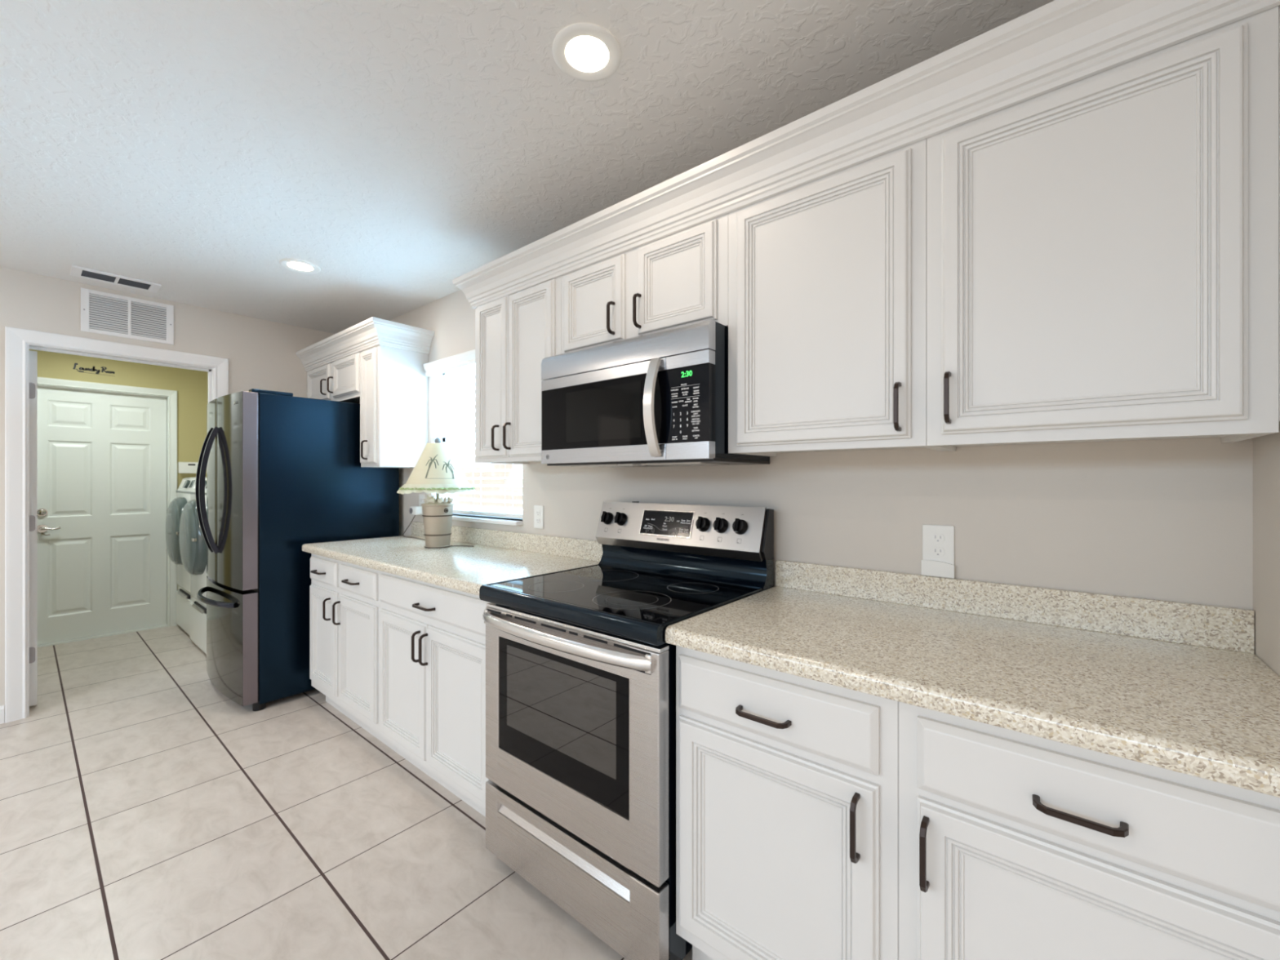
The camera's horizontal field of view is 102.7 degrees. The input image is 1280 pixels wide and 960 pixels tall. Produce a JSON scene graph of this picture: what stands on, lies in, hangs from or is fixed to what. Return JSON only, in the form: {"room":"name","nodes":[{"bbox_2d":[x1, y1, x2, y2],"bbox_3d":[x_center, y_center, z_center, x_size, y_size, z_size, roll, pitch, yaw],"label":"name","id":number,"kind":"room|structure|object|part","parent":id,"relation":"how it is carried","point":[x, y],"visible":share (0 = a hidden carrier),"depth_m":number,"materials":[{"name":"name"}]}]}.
{"room":"kitchen","nodes":[
{"label":"kitchen","id":0,"kind":"room"},
{"bbox_2d":[29,349,208,625],"bbox_3d":[-4.522,0.081,4.229,0.120,2.440,2.600,0,0,40],"label":"wall","id":1,"kind":"structure","parent":0,"point":[191,386],"depth_m":4.52,"materials":[{"name":"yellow paint"}]},
{"bbox_2d":[72,363,115,376],"bbox_3d":[-4.470,-0.904,4.197,0.001,0.073,0.238,0,0,40],"label":"sign","id":2,"kind":"object","parent":1,"relation":"attached to","point":[93,369],"depth_m":4.20,"materials":[{"name":"grey metal"}]},
{"bbox_2d":[37,386,166,644],"bbox_3d":[-4.457,0.279,4.270,0.099,2.016,0.754,0,0,40],"label":"door","id":3,"kind":"structure","parent":1,"relation":"in","point":[102,456],"depth_m":4.25,"materials":[{"name":"white paint"}]},
{"bbox_3d":[-4.640,0.393,4.017,0.059,0.088,0.129,0,0,40],"label":"handle","id":4,"kind":"part","parent":3,"relation":"part of","materials":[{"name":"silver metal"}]},
{"bbox_2d":[37,377,177,648],"bbox_3d":[-4.463,0.252,4.279,0.127,2.097,0.876,0,0,40],"label":"trim","id":5,"kind":"structure","parent":1,"relation":"attached to","point":[171,396],"depth_m":4.54,"materials":[{"name":"white paint"}]},
{"bbox_2d":[177,462,198,473],"bbox_3d":[-4.085,-0.111,4.634,0.035,0.102,0.138,0,0,40],"label":"wall box","id":6,"kind":"object","parent":1,"relation":"attached to","point":[183,467],"visible":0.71,"depth_m":4.62,"materials":[{"name":"white plastic"}]},
{"bbox_2d":[0,266,334,722],"bbox_3d":[-3.700,0.081,2.446,0.060,2.440,4.300,0,0,40],"label":"wall","id":7,"kind":"structure","parent":0,"point":[261,354],"depth_m":3.31,"materials":[{"name":"beige paint"}]},
{"bbox_2d":[0,705,4,724],"bbox_3d":[-4.017,1.254,2.005,0.013,0.092,1.917,0,0,40],"label":"baseboard","id":8,"kind":"structure","parent":7,"relation":"attached to","point":[2,708],"depth_m":2.73,"materials":[{"name":"white paint"}]},
{"bbox_2d":[29,351,37,706],"bbox_3d":[-3.759,0.276,3.159,0.800,2.020,0.041,0,0,40],"label":"door","id":9,"kind":"structure","parent":7,"relation":"in","point":[33,354],"depth_m":2.92,"materials":[{"name":"white paint"}]},
{"bbox_2d":[4,326,228,723],"bbox_3d":[-3.152,0.238,3.155,0.152,2.124,0.953,0,0,40],"label":"trim","id":10,"kind":"structure","parent":7,"relation":"attached to","point":[18,341],"depth_m":2.79,"materials":[{"name":"white paint"}]},
{"bbox_2d":[80,287,173,344],"bbox_3d":[-3.103,-0.987,3.112,0.010,0.249,0.401,0,0,40],"label":"air vent","id":11,"kind":"object","parent":7,"relation":"in","point":[101,313],"visible":1,"depth_m":3.10,"materials":[{"name":"white metal"}]},
{"bbox_2d":[0,625,692,959],"bbox_3d":[-1.688,1.351,0.783,9.600,0.100,4.540,0,0,40],"label":"floor","id":12,"kind":"structure","parent":0,"point":[147,812],"depth_m":1.84,"materials":[{"name":"beige tile"}]},
{"bbox_2d":[165,477,195,635],"bbox_3d":[-3.655,0.638,4.592,0.685,1.325,0.855,0,0,40],"label":"washing machine","id":13,"kind":"object","parent":12,"relation":"on","point":[183,595],"visible":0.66,"depth_m":4.26,"materials":[{"name":"white metal"}]},
{"bbox_3d":[-4.041,0.032,4.521,0.140,0.070,0.027,0,0,40],"label":"detergent drawer","id":14,"kind":"part","parent":13,"relation":"part of","materials":[{"name":"white plastic"}]},
{"bbox_3d":[-3.871,0.972,4.331,0.340,0.022,0.018,0,0,40],"label":"pedestal handle","id":15,"kind":"part","parent":13,"relation":"part of","materials":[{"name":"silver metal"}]},
{"bbox_3d":[-3.862,1.127,4.341,0.677,0.288,0.013,0,0,40],"label":"pedestal drawer","id":16,"kind":"part","parent":13,"relation":"part of","materials":[{"name":"white metal"}]},
{"bbox_2d":[178,476,208,653],"bbox_3d":[-3.121,0.638,4.139,0.685,1.325,0.872,0,0,40],"label":"washing machine","id":17,"kind":"object","parent":12,"relation":"on","point":[193,545],"visible":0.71,"depth_m":3.77,"materials":[{"name":"white metal"}]},
{"bbox_3d":[-3.342,0.972,3.872,0.340,0.022,0.018,0,0,40],"label":"pedestal handle","id":18,"kind":"part","parent":17,"relation":"part of","materials":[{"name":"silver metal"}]},
{"bbox_3d":[-3.333,1.127,3.882,0.677,0.288,0.013,0,0,40],"label":"pedestal drawer","id":19,"kind":"part","parent":17,"relation":"part of","materials":[{"name":"white metal"}]},
{"bbox_2d":[195,388,399,711],"bbox_3d":[-2.287,0.395,3.385,0.866,1.812,0.982,0,0,40],"label":"refrigerator","id":20,"kind":"object","parent":12,"relation":"on","point":[285,473],"visible":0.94,"depth_m":3.00,"materials":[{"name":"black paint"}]},
{"bbox_3d":[-2.561,0.703,3.053,0.699,0.030,0.099,0,0,40],"label":"bow handle","id":21,"kind":"part","parent":20,"relation":"part of","materials":[{"name":"grey metal"}]},
{"bbox_3d":[-2.513,0.941,3.114,0.863,0.616,0.100,0,0,40],"label":"freezer drawer","id":22,"kind":"part","parent":20,"relation":"part of","materials":[{"name":"silver metal"}]},
{"bbox_3d":[-2.169,0.941,2.850,0.003,0.616,0.068,0,0,40],"label":"door trim","id":23,"kind":"part","parent":20,"relation":"part of","materials":[{"name":"grey metal"}]},
{"bbox_2d":[309,553,396,752],"bbox_3d":[-1.377,0.855,2.882,0.890,0.891,0.660,0,0,40],"label":"base cabinet","id":24,"kind":"object","parent":12,"relation":"on","point":[344,602],"visible":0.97,"depth_m":2.62,"materials":[{"name":"white paint"}]},
{"bbox_3d":[-1.759,0.503,2.793,0.140,0.010,0.035,0,0,40],"label":"handle","id":25,"kind":"part","parent":24,"relation":"part of","materials":[{"name":"brown metal"}]},
{"bbox_3d":[-1.739,0.868,2.811,0.373,0.546,0.019,0,0,40],"label":"door","id":26,"kind":"part","parent":24,"relation":"part of","materials":[{"name":"white paint"}]},
{"bbox_3d":[-1.739,0.502,2.811,0.373,0.127,0.019,0,0,40],"label":"drawer","id":27,"kind":"part","parent":24,"relation":"part of","materials":[{"name":"white paint"}]},
{"bbox_3d":[-1.659,0.685,2.710,0.010,0.120,0.035,0,0,40],"label":"handle","id":28,"kind":"part","parent":24,"relation":"part of","materials":[{"name":"brown metal"}]},
{"bbox_3d":[-1.558,0.684,2.627,0.010,0.122,0.035,0,0,40],"label":"handle","id":29,"kind":"part","parent":24,"relation":"part of","materials":[{"name":"brown metal"}]},
{"bbox_3d":[-1.429,0.503,2.521,0.145,0.010,0.035,0,0,40],"label":"handle","id":30,"kind":"part","parent":24,"relation":"part of","materials":[{"name":"brown metal"}]},
{"bbox_3d":[-1.399,0.502,2.530,0.430,0.127,0.019,0,0,40],"label":"drawer","id":31,"kind":"part","parent":24,"relation":"part of","materials":[{"name":"white paint"}]},
{"bbox_3d":[-1.399,0.868,2.530,0.430,0.546,0.019,0,0,40],"label":"door","id":32,"kind":"part","parent":24,"relation":"part of","materials":[{"name":"white paint"}]},
{"bbox_2d":[379,570,489,817],"bbox_3d":[-0.680,0.855,2.307,0.915,0.891,0.660,0,0,40],"label":"base cabinet","id":33,"kind":"object","parent":12,"relation":"on","point":[433,637],"visible":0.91,"depth_m":2.05,"materials":[{"name":"white paint"}]},
{"bbox_3d":[-1.035,0.875,2.229,0.424,0.561,0.019,0,0,40],"label":"door","id":34,"kind":"part","parent":33,"relation":"part of","materials":[{"name":"white paint"}]},
{"bbox_3d":[-0.919,0.684,2.098,0.010,0.128,0.035,0,0,40],"label":"handle","id":35,"kind":"part","parent":33,"relation":"part of","materials":[{"name":"brown metal"}]},
{"bbox_3d":[-0.872,0.684,2.060,0.010,0.128,0.035,0,0,40],"label":"handle","id":36,"kind":"part","parent":33,"relation":"part of","materials":[{"name":"brown metal"}]},
{"bbox_3d":[-0.876,0.512,2.063,0.140,0.010,0.035,0,0,40],"label":"handle","id":37,"kind":"part","parent":33,"relation":"part of","materials":[{"name":"brown metal"}]},
{"bbox_3d":[-0.860,0.497,2.085,0.878,0.126,0.019,0,0,40],"label":"drawer","id":38,"kind":"part","parent":33,"relation":"part of","materials":[{"name":"white paint"}]},
{"bbox_2d":[302,521,603,595],"bbox_3d":[-1.021,0.343,2.595,1.813,0.132,0.653,0,0,40],"label":"countertop","id":39,"kind":"structure","parent":33,"relation":"on","point":[496,556],"depth_m":2.46,"materials":[{"name":"stone"}]},
{"bbox_2d":[396,437,476,548],"bbox_3d":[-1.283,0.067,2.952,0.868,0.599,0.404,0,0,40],"label":"table lamp","id":40,"kind":"object","parent":39,"relation":"on","point":[437,470],"visible":1,"depth_m":2.73,"materials":[{"name":"fabric"}]},
{"bbox_3d":[-1.311,0.296,3.115,0.066,0.140,0.617,0,0,-43],"label":"power cord","id":41,"kind":"part","parent":40,"relation":"part of","materials":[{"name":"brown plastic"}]},
{"bbox_3d":[-1.107,-0.084,2.804,0.330,0.231,0.330,0,0,40],"label":"lamp shade","id":42,"kind":"part","parent":40,"relation":"part of","materials":[{"name":"beige fabric"}]},
{"bbox_3d":[-1.107,0.077,2.804,0.048,0.093,0.048,0,0,40],"label":"lamp stem","id":43,"kind":"part","parent":40,"relation":"part of","materials":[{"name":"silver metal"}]},
{"bbox_2d":[425,454,453,479],"bbox_3d":[-1.056,-0.070,2.702,0.148,0.130,0.068,0,0,-25],"label":"print","id":44,"kind":"object","parent":40,"relation":"on","point":[437,466],"depth_m":2.70,"materials":[{"name":"grey"}]},
{"bbox_3d":[-0.973,0.362,2.808,0.135,0.006,0.020,0,0,5],"label":"power cord","id":45,"kind":"part","parent":40,"relation":"part of","materials":[{"name":"brown plastic"}]},
{"bbox_3d":[-0.694,0.875,1.948,0.448,0.561,0.019,0,0,40],"label":"door","id":46,"kind":"part","parent":33,"relation":"part of","materials":[{"name":"white paint"}]},
{"bbox_2d":[479,501,773,959],"bbox_3d":[-0.056,0.695,1.734,0.766,1.212,0.694,0,0,40],"label":"electric range","id":47,"kind":"object","parent":12,"relation":"on","point":[580,665],"visible":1,"depth_m":1.50,"materials":[{"name":"silver metal"}]},
{"bbox_3d":[-0.238,1.085,1.533,0.577,0.034,0.032,0,0,40],"label":"recessed pull","id":48,"kind":"part","parent":47,"relation":"part of","materials":[{"name":"silver metal"}]},
{"bbox_3d":[-0.227,1.143,1.526,0.746,0.226,0.044,0,0,40],"label":"storage drawer","id":49,"kind":"part","parent":47,"relation":"part of","materials":[{"name":"silver metal"}]},
{"bbox_2d":[482,602,692,959],"bbox_3d":[-0.057,0.837,1.735,0.750,0.858,0.694,0,0,40],"label":"oven","id":50,"kind":"object","parent":47,"relation":"in","point":[580,716],"depth_m":1.43,"materials":[{"name":"silver glass"}]},
{"bbox_3d":[-0.141,0.161,2.153,0.053,0.053,0.036,0,0,40],"label":"knob","id":51,"kind":"part","parent":47,"relation":"part of","materials":[{"name":"black plastic"}]},
{"bbox_3d":[-0.082,0.161,2.104,0.053,0.053,0.036,0,0,40],"label":"knob","id":52,"kind":"part","parent":47,"relation":"part of","materials":[{"name":"black plastic"}]},
{"bbox_2d":[479,564,763,645],"bbox_3d":[-0.065,0.384,1.725,0.762,0.050,0.589,0,0,40],"label":"cooktop","id":53,"kind":"object","parent":47,"relation":"in","point":[634,603],"depth_m":1.61,"materials":[{"name":"black glass"}]},
{"bbox_3d":[0.120,0.183,1.955,0.756,0.179,0.056,0,0,40],"label":"control panel","id":54,"kind":"part","parent":47,"relation":"part of","materials":[{"name":"silver metal"}]},
{"bbox_3d":[0.225,0.161,1.851,0.053,0.053,0.036,0,0,40],"label":"knob","id":55,"kind":"part","parent":47,"relation":"part of","materials":[{"name":"black plastic"}]},
{"bbox_3d":[0.282,0.161,1.804,0.053,0.053,0.036,0,0,40],"label":"knob","id":56,"kind":"part","parent":47,"relation":"part of","materials":[{"name":"black plastic"}]},
{"bbox_3d":[0.340,0.161,1.755,0.053,0.053,0.036,0,0,40],"label":"knob","id":57,"kind":"part","parent":47,"relation":"part of","materials":[{"name":"black plastic"}]},
{"bbox_2d":[675,645,898,959],"bbox_3d":[0.469,0.855,1.357,0.520,0.891,0.660,0,0,40],"label":"base cabinet","id":58,"kind":"object","parent":12,"relation":"on","point":[787,785],"visible":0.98,"depth_m":1.12,"materials":[{"name":"white paint"}]},
{"bbox_3d":[0.265,0.519,1.120,0.126,0.010,0.035,0,0,40],"label":"handle","id":59,"kind":"part","parent":58,"relation":"part of","materials":[{"name":"brown metal"}]},
{"bbox_3d":[0.280,0.507,1.142,0.472,0.132,0.019,0,0,40],"label":"drawer","id":60,"kind":"part","parent":58,"relation":"part of","materials":[{"name":"white paint"}]},
{"bbox_3d":[0.417,0.679,0.994,0.010,0.128,0.035,0,0,40],"label":"handle","id":61,"kind":"part","parent":58,"relation":"part of","materials":[{"name":"brown metal"}]},
{"bbox_2d":[898,702,1279,959],"bbox_3d":[0.883,0.855,1.015,0.552,0.891,0.660,0,0,40],"label":"base cabinet","id":62,"kind":"object","parent":12,"relation":"on","point":[1013,845],"visible":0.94,"depth_m":0.81,"materials":[{"name":"white paint"}]},
{"bbox_3d":[0.510,0.674,0.918,0.010,0.126,0.035,0,0,40],"label":"handle","id":63,"kind":"part","parent":62,"relation":"part of","materials":[{"name":"brown metal"}]},
{"bbox_2d":[665,560,1279,797],"bbox_3d":[0.685,0.343,1.184,1.074,0.132,0.653,0,0,40],"label":"countertop","id":64,"kind":"structure","parent":62,"relation":"on","point":[1182,687],"depth_m":1.08,"materials":[{"name":"stone"}]},
{"bbox_3d":[0.671,0.515,0.784,0.114,0.010,0.035,0,0,40],"label":"handle","id":65,"kind":"part","parent":62,"relation":"part of","materials":[{"name":"brown metal"}]},
{"bbox_3d":[0.706,0.856,0.790,0.499,0.534,0.019,0,0,40],"label":"door","id":66,"kind":"part","parent":62,"relation":"part of","materials":[{"name":"white paint"}]},
{"bbox_2d":[0,0,1054,333],"bbox_3d":[-1.688,-1.190,0.783,9.600,0.100,4.540,0,0,40],"label":"ceiling","id":67,"kind":"structure","parent":0,"point":[399,150],"depth_m":1.60,"materials":[{"name":"white paint"}]},
{"bbox_2d":[69,265,161,293],"bbox_3d":[-2.965,-1.134,2.903,0.180,0.010,0.350,0,0,40],"label":"ceiling vent","id":68,"kind":"object","parent":67,"relation":"in","point":[77,271],"visible":1,"depth_m":2.89,"materials":[{"name":"white metal"}]},
{"bbox_2d":[279,258,320,273],"bbox_3d":[-1.807,-1.135,2.724,0.184,0.008,0.184,0,0,40],"label":"recessed light","id":69,"kind":"object","parent":67,"relation":"in","point":[293,264],"visible":1,"depth_m":2.71,"materials":[{"name":"white plastic"}]},
{"bbox_2d":[551,22,621,81],"bbox_3d":[-0.141,-1.135,1.367,0.184,0.008,0.184,0,0,40],"label":"recessed light","id":70,"kind":"object","parent":67,"relation":"in","point":[584,51],"visible":1,"depth_m":1.36,"materials":[{"name":"white plastic"}]},
{"bbox_2d":[389,289,1253,610],"bbox_3d":[0.529,0.081,1.817,7.500,2.440,0.120,0,0,40],"label":"wall","id":71,"kind":"structure","parent":0,"point":[1160,519],"depth_m":1.40,"materials":[{"name":"beige paint"}]},
{"bbox_2d":[306,351,360,403],"bbox_3d":[-2.052,-0.680,3.639,0.949,0.298,0.358,0,0,40],"label":"upper cabinet","id":72,"kind":"object","parent":71,"relation":"attached to","point":[339,380],"visible":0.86,"depth_m":3.46,"materials":[{"name":"white paint"}]},
{"bbox_3d":[-2.311,-0.684,3.679,0.420,0.246,0.019,0,0,40],"label":"door","id":73,"kind":"part","parent":72,"relation":"part of","materials":[{"name":"white paint"}]},
{"bbox_3d":[-2.197,-0.646,3.550,0.010,0.113,0.035,0,0,40],"label":"handle","id":74,"kind":"part","parent":72,"relation":"part of","materials":[{"name":"brown metal"}]},
{"bbox_3d":[-2.101,-0.646,3.470,0.010,0.113,0.035,0,0,40],"label":"handle","id":75,"kind":"part","parent":72,"relation":"part of","materials":[{"name":"brown metal"}]},
{"bbox_3d":[-2.125,-0.680,3.550,0.949,0.298,0.019,0,0,40],"label":"frame","id":76,"kind":"part","parent":72,"relation":"part of","materials":[{"name":"white paint"}]},
{"bbox_3d":[-1.943,-0.684,3.374,0.405,0.246,0.019,0,0,40],"label":"door","id":77,"kind":"part","parent":72,"relation":"part of","materials":[{"name":"white paint"}]},
{"bbox_2d":[295,316,434,372],"bbox_3d":[-1.927,-0.878,3.524,1.297,0.134,0.378,0,0,40],"label":"crown molding","id":78,"kind":"structure","parent":72,"relation":"attached to","point":[373,331],"depth_m":3.21,"materials":[{"name":"white paint"}]},
{"bbox_2d":[360,344,428,467],"bbox_3d":[-1.582,-0.456,3.251,0.267,0.748,0.358,0,0,40],"label":"upper cabinet","id":79,"kind":"object","parent":71,"relation":"attached to","point":[394,383],"visible":0.98,"depth_m":3.16,"materials":[{"name":"white paint"}]},
{"bbox_3d":[-1.685,-0.184,3.126,0.010,0.120,0.035,0,0,40],"label":"handle","id":80,"kind":"part","parent":79,"relation":"part of","materials":[{"name":"brown metal"}]},
{"bbox_3d":[-1.672,-0.452,3.150,0.212,0.700,0.019,0,0,40],"label":"door","id":81,"kind":"part","parent":79,"relation":"part of","materials":[{"name":"white paint"}]},
{"bbox_3d":[-1.656,-0.456,3.162,0.267,0.748,0.019,0,0,40],"label":"frame","id":82,"kind":"part","parent":79,"relation":"part of","materials":[{"name":"white paint"}]},
{"bbox_2d":[418,493,425,506],"bbox_3d":[-1.427,0.150,3.351,0.072,0.116,0.008,0,0,40],"label":"wall outlet","id":83,"kind":"object","parent":71,"relation":"attached to","point":[421,496],"visible":0.7,"depth_m":3.35,"materials":[{"name":"white plastic"}]},
{"bbox_2d":[408,506,422,515],"bbox_3d":[-1.456,0.199,3.332,0.080,0.053,0.056,0,0,40],"label":"power adapter","id":84,"kind":"object","parent":83,"relation":"attached to","point":[414,510],"visible":0.9,"depth_m":3.31,"materials":[{"name":"white plastic"}]},
{"bbox_2d":[442,364,523,525],"bbox_3d":[-0.959,-0.246,3.015,0.959,0.967,0.160,0,0,40],"label":"window","id":85,"kind":"structure","parent":71,"relation":"in","point":[459,517],"depth_m":3.13,"materials":[{"name":"white paint"}]},
{"bbox_2d":[422,349,522,518],"bbox_3d":[-0.973,-0.266,2.986,0.959,0.940,0.105,0,0,40],"label":"window blind","id":86,"kind":"object","parent":85,"relation":"attached to","point":[465,359],"visible":0.48,"depth_m":3.08,"materials":[{"name":"white plastic"}]},
{"bbox_3d":[-1.209,-0.244,3.183,0.002,0.870,0.002,0,0,40],"label":"ladder cord","id":87,"kind":"part","parent":86,"relation":"part of","materials":[{"name":"white fabric"}]},
{"bbox_3d":[-0.956,0.195,3.007,0.919,0.020,0.038,0,0,40],"label":"rail","id":88,"kind":"part","parent":86,"relation":"part of","materials":[{"name":"white plastic"}]},
{"bbox_3d":[-0.735,-0.244,2.791,0.002,0.870,0.002,0,0,40],"label":"ladder cord","id":89,"kind":"part","parent":86,"relation":"part of","materials":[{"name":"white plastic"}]},
{"bbox_3d":[-0.972,0.227,3.000,0.959,0.022,0.120,0,0,40],"label":"sill","id":90,"kind":"part","parent":85,"relation":"part of","materials":[{"name":"white paint"}]},
{"bbox_2d":[411,521,603,561],"bbox_3d":[-0.820,0.322,2.839,1.813,0.090,0.020,0,0,40],"label":"backsplash","id":91,"kind":"structure","parent":71,"relation":"attached to","point":[587,549],"depth_m":2.63,"materials":[{"name":"stone"}]},
{"bbox_2d":[475,276,560,464],"bbox_3d":[-0.468,-0.456,2.330,0.604,0.748,0.358,0,0,40],"label":"upper cabinet","id":92,"kind":"object","parent":71,"relation":"attached to","point":[514,332],"visible":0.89,"depth_m":2.21,"materials":[{"name":"white paint"}]},
{"bbox_3d":[-0.670,-0.457,2.322,0.239,0.710,0.019,0,0,40],"label":"door","id":93,"kind":"part","parent":92,"relation":"part of","materials":[{"name":"white paint"}]},
{"bbox_3d":[-0.640,-0.187,2.263,0.010,0.115,0.035,0,0,40],"label":"handle","id":94,"kind":"part","parent":92,"relation":"part of","materials":[{"name":"brown metal"}]},
{"bbox_3d":[-0.575,-0.191,2.208,0.010,0.118,0.035,0,0,40],"label":"handle","id":95,"kind":"part","parent":92,"relation":"part of","materials":[{"name":"brown metal"}]},
{"bbox_3d":[-0.459,-0.455,2.147,0.293,0.706,0.019,0,0,40],"label":"door","id":96,"kind":"part","parent":92,"relation":"part of","materials":[{"name":"white paint"}]},
{"bbox_2d":[533,505,543,528],"bbox_3d":[-0.514,0.188,2.596,0.072,0.116,0.008,0,0,40],"label":"wall outlet","id":97,"kind":"object","parent":71,"relation":"attached to","point":[538,509],"visible":1,"depth_m":2.59,"materials":[{"name":"white plastic"}]},
{"bbox_2d":[560,213,728,354],"bbox_3d":[0.056,-0.650,1.897,0.755,0.358,0.358,0,0,40],"label":"upper cabinet","id":98,"kind":"object","parent":71,"relation":"attached to","point":[680,278],"visible":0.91,"depth_m":1.73,"materials":[{"name":"white paint"}]},
{"bbox_3d":[-0.177,-0.650,1.915,0.313,0.307,0.019,0,0,40],"label":"door","id":99,"kind":"part","parent":98,"relation":"part of","materials":[{"name":"white paint"}]},
{"bbox_3d":[-0.104,-0.578,1.820,0.010,0.117,0.035,0,0,40],"label":"handle","id":100,"kind":"part","parent":98,"relation":"part of","materials":[{"name":"brown metal"}]},
{"bbox_3d":[-0.010,-0.578,1.742,0.010,0.117,0.035,0,0,40],"label":"handle","id":101,"kind":"part","parent":98,"relation":"part of","materials":[{"name":"brown metal"}]},
{"bbox_2d":[541,319,769,467],"bbox_3d":[0.024,-0.261,1.855,0.749,0.420,0.457,0,0,40],"label":"microwave oven","id":102,"kind":"object","parent":98,"relation":"attached to","point":[660,398],"visible":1,"depth_m":1.65,"materials":[{"name":"silver metal"}]},
{"bbox_3d":[-0.078,-0.426,1.733,0.748,0.089,0.037,0,0,40],"label":"vent panel","id":103,"kind":"part","parent":102,"relation":"part of","materials":[{"name":"silver metal"}]},
{"bbox_3d":[0.048,-0.060,1.881,0.746,0.010,0.375,0,0,40],"label":"plate","id":104,"kind":"part","parent":102,"relation":"part of","materials":[{"name":"black plastic"}]},
{"bbox_3d":[0.151,-0.227,1.545,0.155,0.226,0.035,0,0,40],"label":"keypad panel","id":105,"kind":"part","parent":102,"relation":"part of","materials":[{"name":"black plastic"}]},
{"bbox_3d":[0.151,-0.087,1.544,0.155,0.052,0.037,0,0,40],"label":"control trim","id":106,"kind":"part","parent":102,"relation":"part of","materials":[{"name":"silver metal"}]},
{"bbox_3d":[0.151,-0.359,1.544,0.155,0.040,0.037,0,0,40],"label":"control trim","id":107,"kind":"part","parent":102,"relation":"part of","materials":[{"name":"silver metal"}]},
{"bbox_3d":[0.113,-0.650,1.675,0.312,0.307,0.019,0,0,40],"label":"door","id":108,"kind":"part","parent":98,"relation":"part of","materials":[{"name":"white paint"}]},
{"bbox_2d":[728,138,947,456],"bbox_3d":[0.554,-0.456,1.485,0.535,0.748,0.358,0,0,40],"label":"upper cabinet","id":109,"kind":"object","parent":71,"relation":"attached to","point":[827,275],"visible":0.96,"depth_m":1.35,"materials":[{"name":"white paint"}]},
{"bbox_3d":[0.615,-0.176,1.225,0.010,0.118,0.035,0,0,40],"label":"handle","id":110,"kind":"part","parent":109,"relation":"part of","materials":[{"name":"brown metal"}]},
{"bbox_2d":[452,0,1279,308],"bbox_3d":[0.211,-0.878,1.756,2.534,0.134,0.378,0,0,40],"label":"crown molding","id":111,"kind":"structure","parent":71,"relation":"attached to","point":[1055,45],"depth_m":1.23,"materials":[{"name":"white paint"}]},
{"bbox_2d":[921,524,955,578],"bbox_3d":[0.851,0.202,1.463,0.082,0.146,0.016,0,0,40],"label":"wall outlet","id":112,"kind":"object","parent":71,"relation":"attached to","point":[938,540],"visible":1,"depth_m":1.46,"materials":[{"name":"white plastic"}]},
{"bbox_2d":[931,546,944,556],"bbox_3d":[0.852,0.205,1.463,0.033,0.025,0.002,0,0,40],"label":"receptacle","id":113,"kind":"object","parent":112,"relation":"attached to","point":[935,551],"depth_m":1.46,"materials":[{"name":"grey plastic"}]},
{"bbox_2d":[931,533,944,542],"bbox_3d":[0.852,0.166,1.463,0.033,0.025,0.002,0,0,40],"label":"receptacle","id":114,"kind":"object","parent":112,"relation":"attached to","point":[935,537],"depth_m":1.46,"materials":[{"name":"grey plastic"}]},
{"bbox_2d":[921,560,955,578],"bbox_3d":[0.849,0.253,1.460,0.082,0.044,0.010,0,0,40],"label":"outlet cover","id":115,"kind":"object","parent":112,"relation":"attached to","point":[940,568],"depth_m":1.46,"materials":[{"name":"white plastic"}]},
{"bbox_2d":[775,560,1254,653],"bbox_3d":[0.887,0.322,1.428,1.074,0.090,0.020,0,0,40],"label":"backsplash","id":116,"kind":"structure","parent":71,"relation":"attached to","point":[1224,628],"depth_m":1.30,"materials":[{"name":"stone"}]},
{"bbox_2d":[926,4,1279,451],"bbox_3d":[0.978,-0.456,1.135,0.562,0.748,0.358,0,0,40],"label":"upper cabinet","id":117,"kind":"object","parent":71,"relation":"attached to","point":[1102,248],"depth_m":1.00,"materials":[{"name":"white paint"}]},
{"bbox_3d":[0.696,-0.188,1.159,0.010,0.118,0.035,0,0,40],"label":"handle","id":118,"kind":"part","parent":117,"relation":"part of","materials":[{"name":"brown metal"}]},
{"bbox_3d":[1.113,-0.466,0.877,0.026,0.728,0.015,0,0,40],"label":"filler strip","id":119,"kind":"part","parent":117,"relation":"part of","materials":[{"name":"white wood"}]},
{"bbox_2d":[1253,421,1279,676],"bbox_3d":[1.119,0.081,0.772,0.118,2.440,0.740,0,0,40],"label":"wall","id":120,"kind":"structure","parent":0,"point":[1266,448],"depth_m":1.02,"materials":[{"name":"beige paint"}]}
]}

